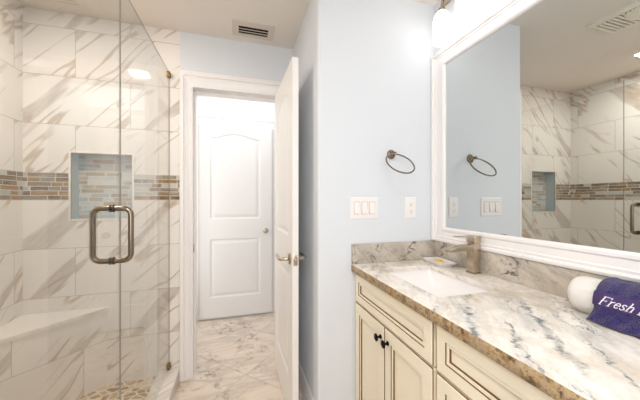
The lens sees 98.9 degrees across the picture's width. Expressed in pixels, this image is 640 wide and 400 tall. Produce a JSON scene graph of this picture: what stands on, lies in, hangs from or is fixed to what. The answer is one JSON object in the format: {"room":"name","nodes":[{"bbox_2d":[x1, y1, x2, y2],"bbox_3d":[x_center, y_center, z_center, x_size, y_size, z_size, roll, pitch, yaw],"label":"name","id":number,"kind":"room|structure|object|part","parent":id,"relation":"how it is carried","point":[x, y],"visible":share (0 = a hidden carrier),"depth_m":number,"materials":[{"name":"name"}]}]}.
{"room":"bathroom","nodes":[
{"label":"bathroom","id":0,"kind":"room"},
{"bbox_2d":[0,0,22,326],"bbox_3d":[-1.645,0.065,0.927,0.100,2.490,1.790,0,0,-16],"label":"wall","id":1,"kind":"structure","parent":0,"point":[11,11],"depth_m":1.58,"materials":[{"name":"stone"}]},
{"bbox_2d":[78,376,156,399],"bbox_3d":[-1.242,1.259,0.977,0.902,0.102,1.657,0,0,-16],"label":"floor","id":2,"kind":"structure","parent":0,"point":[139,389],"depth_m":1.73,"materials":[{"name":"stone"}]},
{"bbox_2d":[0,307,109,399],"bbox_3d":[-1.531,0.955,1.510,0.450,0.507,0.469,0,0,-16],"label":"shower bench","id":3,"kind":"object","parent":2,"relation":"on","point":[61,355],"visible":1,"depth_m":1.58,"materials":[{"name":"stone"}]},
{"bbox_3d":[-1.531,0.712,1.510,0.450,0.022,0.469,0,0,-16],"label":"seat","id":4,"kind":"part","parent":3,"relation":"part of","materials":[{"name":"stone"}]},
{"bbox_2d":[23,7,292,383],"bbox_3d":[-0.602,0.065,2.097,2.565,2.490,0.137,0,0,-16],"label":"wall","id":5,"kind":"structure","parent":0,"point":[71,62],"depth_m":1.81,"materials":[{"name":"stone"}]},
{"bbox_3d":[-1.420,-0.088,1.789,0.361,0.448,0.010,0,0,-16],"label":"niche trim","id":6,"kind":"part","parent":5,"relation":"part of","materials":[{"name":"tile"}]},
{"bbox_2d":[180,69,280,381],"bbox_3d":[-0.624,0.176,2.089,0.777,2.167,0.174,0,0,-16],"label":"door frame","id":7,"kind":"structure","parent":5,"relation":"attached to","point":[192,83],"depth_m":1.93,"materials":[{"name":"white paint"}]},
{"bbox_2d":[275,57,305,399],"bbox_3d":[-0.237,0.229,1.805,0.185,2.038,0.639,0,0,-18],"label":"door","id":8,"kind":"structure","parent":5,"relation":"in","point":[287,258],"depth_m":1.66,"materials":[{"name":"white paint"}]},
{"bbox_3d":[-0.218,0.335,1.600,0.068,0.066,0.156,0,0,-18],"label":"lever handle","id":9,"kind":"part","parent":8,"relation":"part of","materials":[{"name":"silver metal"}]},
{"bbox_3d":[-0.134,0.335,1.511,0.024,0.058,0.012,0,0,-18],"label":"latch plate","id":10,"kind":"part","parent":8,"relation":"part of","materials":[{"name":"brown metal"}]},
{"bbox_3d":[-0.121,0.335,1.632,0.068,0.066,0.156,0,0,-18],"label":"lever handle","id":11,"kind":"part","parent":8,"relation":"part of","materials":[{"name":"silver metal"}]},
{"bbox_2d":[16,0,439,48],"bbox_3d":[-0.166,-1.205,0.342,2.605,0.050,3.750,0,0,-16],"label":"ceiling","id":12,"kind":"structure","parent":0,"point":[213,18],"depth_m":1.72,"materials":[{"name":"paint"}]},
{"bbox_2d":[232,19,274,40],"bbox_3d":[-0.464,-1.174,1.910,0.282,0.011,0.174,0,0,-16],"label":"ceiling vent","id":13,"kind":"object","parent":12,"relation":"in","point":[239,28],"visible":1,"depth_m":1.90,"materials":[{"name":"metal"}]},
{"bbox_2d":[196,95,274,320],"bbox_3d":[-0.701,0.040,3.078,2.200,2.440,0.100,0,0,-16],"label":"wall","id":14,"kind":"structure","parent":0,"point":[204,104],"depth_m":2.96,"materials":[{"name":"white paint"}]},
{"bbox_2d":[199,123,271,319],"bbox_3d":[-0.887,0.223,2.922,0.745,2.030,0.092,0,0,-16],"label":"door","id":15,"kind":"structure","parent":14,"relation":"in","point":[235,162],"depth_m":2.93,"materials":[{"name":"white paint"}]},
{"bbox_2d":[196,113,274,320],"bbox_3d":[-0.897,0.179,2.956,0.922,2.161,0.026,0,0,-16],"label":"door frame","id":16,"kind":"structure","parent":14,"relation":"attached to","point":[202,118],"depth_m":2.94,"materials":[{"name":"white paint"}]},
{"bbox_2d":[174,312,302,399],"bbox_3d":[0.132,1.285,0.925,1.703,0.050,4.700,0,0,-16],"label":"floor","id":17,"kind":"structure","parent":0,"point":[235,356],"depth_m":2.12,"materials":[{"name":"tile"}]},
{"bbox_2d":[146,367,179,399],"bbox_3d":[-0.820,1.222,1.153,0.128,0.115,1.557,0,0,-16],"label":"curb","id":18,"kind":"object","parent":17,"relation":"on","point":[165,385],"visible":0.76,"depth_m":1.73,"materials":[{"name":"stone"}]},
{"bbox_2d":[129,0,170,369],"bbox_3d":[-0.926,0.141,1.507,0.027,2.042,0.817,0,0,-16],"label":"glass panel","id":19,"kind":"object","parent":18,"relation":"on","point":[168,73],"visible":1,"depth_m":1.90,"materials":[{"name":"clear glass"}]},
{"bbox_2d":[356,274,438,399],"bbox_3d":[0.508,0.827,1.273,0.534,0.866,0.644,0,0,-16],"label":"vanity cabinet","id":20,"kind":"object","parent":17,"relation":"on","point":[396,346],"visible":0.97,"depth_m":1.15,"materials":[{"name":"beige paint"}]},
{"bbox_3d":[0.247,0.857,1.358,0.020,0.597,0.312,0,0,-16],"label":"door","id":21,"kind":"part","parent":20,"relation":"part of","materials":[{"name":"beige paint"}]},
{"bbox_3d":[0.259,0.615,1.230,0.030,0.033,0.033,0,0,-16],"label":"knob","id":22,"kind":"part","parent":20,"relation":"part of","materials":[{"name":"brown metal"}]},
{"bbox_3d":[0.276,0.615,1.170,0.030,0.033,0.033,0,0,-16],"label":"knob","id":23,"kind":"part","parent":20,"relation":"part of","materials":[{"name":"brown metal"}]},
{"bbox_3d":[0.336,0.857,1.056,0.020,0.597,0.312,0,0,-16],"label":"door","id":24,"kind":"part","parent":20,"relation":"part of","materials":[{"name":"beige paint"}]},
{"bbox_2d":[437,325,554,399],"bbox_3d":[0.680,0.827,0.693,0.534,0.866,0.560,0,0,-16],"label":"vanity cabinet","id":25,"kind":"object","parent":17,"relation":"on","point":[465,373],"visible":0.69,"depth_m":0.76,"materials":[{"name":"beige paint"}]},
{"bbox_3d":[0.462,0.704,0.631,0.020,0.292,0.544,0,0,-16],"label":"drawer","id":26,"kind":"part","parent":25,"relation":"part of","materials":[{"name":"beige paint"}]},
{"bbox_2d":[351,259,639,399],"bbox_3d":[0.608,0.371,0.995,0.548,0.041,1.234,0,0,-16],"label":"countertop","id":27,"kind":"structure","parent":25,"relation":"on","point":[538,336],"depth_m":0.73,"materials":[{"name":"stone"}]},
{"bbox_2d":[390,269,489,296],"bbox_3d":[0.511,0.441,1.233,0.351,0.134,0.484,0,0,-16],"label":"sink","id":28,"kind":"object","parent":27,"relation":"in","point":[438,284],"visible":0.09,"depth_m":1.40,"materials":[{"name":"white ceramic"}]},
{"bbox_2d":[423,257,456,266],"bbox_3d":[0.656,0.342,1.510,0.112,0.019,0.172,0,0,-10],"label":"soap dish","id":29,"kind":"object","parent":27,"relation":"on","point":[438,261],"visible":1,"depth_m":1.50,"materials":[{"name":"white ceramic"}]},
{"bbox_2d":[445,235,481,274],"bbox_3d":[0.680,0.261,1.299,0.172,0.181,0.050,0,0,-16],"label":"faucet","id":30,"kind":"object","parent":27,"relation":"on","point":[473,248],"visible":1,"depth_m":1.30,"materials":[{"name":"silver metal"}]},
{"bbox_3d":[0.658,0.227,1.293,0.128,0.034,0.040,0,0,-16],"label":"spout","id":31,"kind":"part","parent":30,"relation":"part of","materials":[{"name":"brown metal"}]},
{"bbox_3d":[0.679,0.175,1.299,0.089,0.010,0.034,0,0,-16],"label":"lever","id":32,"kind":"part","parent":30,"relation":"part of","materials":[{"name":"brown metal"}]},
{"bbox_2d":[567,276,601,313],"bbox_3d":[0.878,0.294,0.725,0.111,0.111,0.345,0,0,-16],"label":"rolled towel","id":33,"kind":"object","parent":27,"relation":"on","point":[580,290],"visible":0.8,"depth_m":0.83,"materials":[{"name":"white fabric"}]},
{"bbox_2d":[586,277,639,337],"bbox_3d":[0.876,0.285,0.698,0.162,0.122,0.245,0,0,-16],"label":"folded towel","id":34,"kind":"object","parent":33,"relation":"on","point":[616,301],"visible":1,"depth_m":0.75,"materials":[{"name":"purple fabric"}]},
{"bbox_2d":[293,0,434,399],"bbox_3d":[0.290,0.040,1.919,0.836,2.440,0.717,0,0,-16],"label":"wall","id":35,"kind":"structure","parent":0,"point":[364,66],"depth_m":1.55,"materials":[{"name":"blue paint"}]},
{"bbox_2d":[298,359,313,399],"bbox_3d":[-0.120,1.192,1.808,0.014,0.135,0.699,0,0,-16],"label":"baseboard","id":36,"kind":"structure","parent":35,"relation":"attached to","point":[304,388],"depth_m":1.74,"materials":[{"name":"white paint"}]},
{"bbox_2d":[350,197,377,218],"bbox_3d":[0.248,0.044,1.526,0.168,0.121,0.012,0,0,-16],"label":"light switch","id":37,"kind":"object","parent":35,"relation":"attached to","point":[360,207],"visible":1,"depth_m":1.52,"materials":[{"name":"white plastic"}]},
{"bbox_2d":[352,240,433,263],"bbox_3d":[0.428,0.296,1.575,0.526,0.109,0.019,0,0,-16],"label":"backsplash","id":38,"kind":"structure","parent":35,"relation":"attached to","point":[362,253],"depth_m":1.56,"materials":[{"name":"stone"}]},
{"bbox_2d":[385,150,414,173],"bbox_3d":[0.431,-0.213,1.506,0.168,0.152,0.154,0,0,-16],"label":"towel ring","id":39,"kind":"object","parent":35,"relation":"attached to","point":[391,154],"visible":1,"depth_m":1.52,"materials":[{"name":"silver metal"}]},
{"bbox_2d":[405,197,415,217],"bbox_3d":[0.535,0.045,1.613,0.072,0.123,0.008,0,0,-16],"label":"outlet","id":40,"kind":"object","parent":35,"relation":"attached to","point":[410,202],"visible":1,"depth_m":1.61,"materials":[{"name":"white plastic"}]},
{"bbox_2d":[435,0,508,54],"bbox_3d":[1.141,0.040,0.337,0.100,2.440,2.800,0,0,-16],"label":"wall","id":41,"kind":"structure","parent":0,"point":[482,12],"depth_m":1.50,"materials":[{"name":"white paint"}]},
{"bbox_2d":[433,0,505,46],"bbox_3d":[0.750,-1.016,1.270,0.119,0.305,0.610,0,0,-16],"label":"vanity light","id":42,"kind":"object","parent":41,"relation":"attached to","point":[465,10],"visible":1,"depth_m":1.38,"materials":[{"name":"white glass"}]},
{"bbox_3d":[0.667,-0.948,1.502,0.090,0.170,0.090,0,0,-16],"label":"lamp shade","id":43,"kind":"part","parent":42,"relation":"part of","materials":[{"name":"white glass"}]},
{"bbox_3d":[0.685,-1.089,1.507,0.083,0.120,0.044,0,0,-16],"label":"arm","id":44,"kind":"part","parent":42,"relation":"part of","materials":[{"name":"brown metal"}]},
{"bbox_3d":[0.713,-0.948,1.345,0.090,0.170,0.090,0,0,-16],"label":"lamp shade","id":45,"kind":"part","parent":42,"relation":"part of","materials":[{"name":"white glass"}]},
{"bbox_3d":[0.759,-0.948,1.188,0.090,0.170,0.090,0,0,-16],"label":"lamp shade","id":46,"kind":"part","parent":42,"relation":"part of","materials":[{"name":"white glass"}]},
{"bbox_2d":[434,241,636,297],"bbox_3d":[0.861,0.296,1.070,0.019,0.109,1.234,0,0,-16],"label":"backsplash","id":47,"kind":"structure","parent":41,"relation":"attached to","point":[552,279],"depth_m":1.12,"materials":[{"name":"stone"}]},
{"bbox_2d":[431,0,639,282],"bbox_3d":[0.852,-0.309,1.080,0.031,1.102,1.209,0,0,-16],"label":"mirror","id":48,"kind":"object","parent":41,"relation":"attached to","point":[535,107],"visible":1,"depth_m":1.05,"materials":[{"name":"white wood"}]},
{"bbox_3d":[-0.325,0.040,-0.534,0.120,2.440,1.960,0,0,-16],"label":"wall","id":49,"kind":"structure","parent":0,"visible":0},
{"bbox_2d":[89,0,133,399],"bbox_3d":[-0.707,0.136,0.759,0.144,2.032,0.735,0,0,-16],"label":"shower door","id":50,"kind":"structure","parent":49,"relation":"attached to","point":[111,208],"depth_m":1.05,"materials":[{"name":"clear glass"}]},
{"bbox_3d":[-0.825,0.132,1.034,0.073,0.229,0.029,0,0,-16],"label":"pull handle","id":51,"kind":"part","parent":50,"relation":"part of","materials":[{"name":"silver metal"}]},
{"bbox_3d":[-0.758,0.132,1.053,0.073,0.229,0.029,0,0,-16],"label":"pull handle","id":52,"kind":"part","parent":50,"relation":"part of","materials":[{"name":"silver metal"}]}
]}

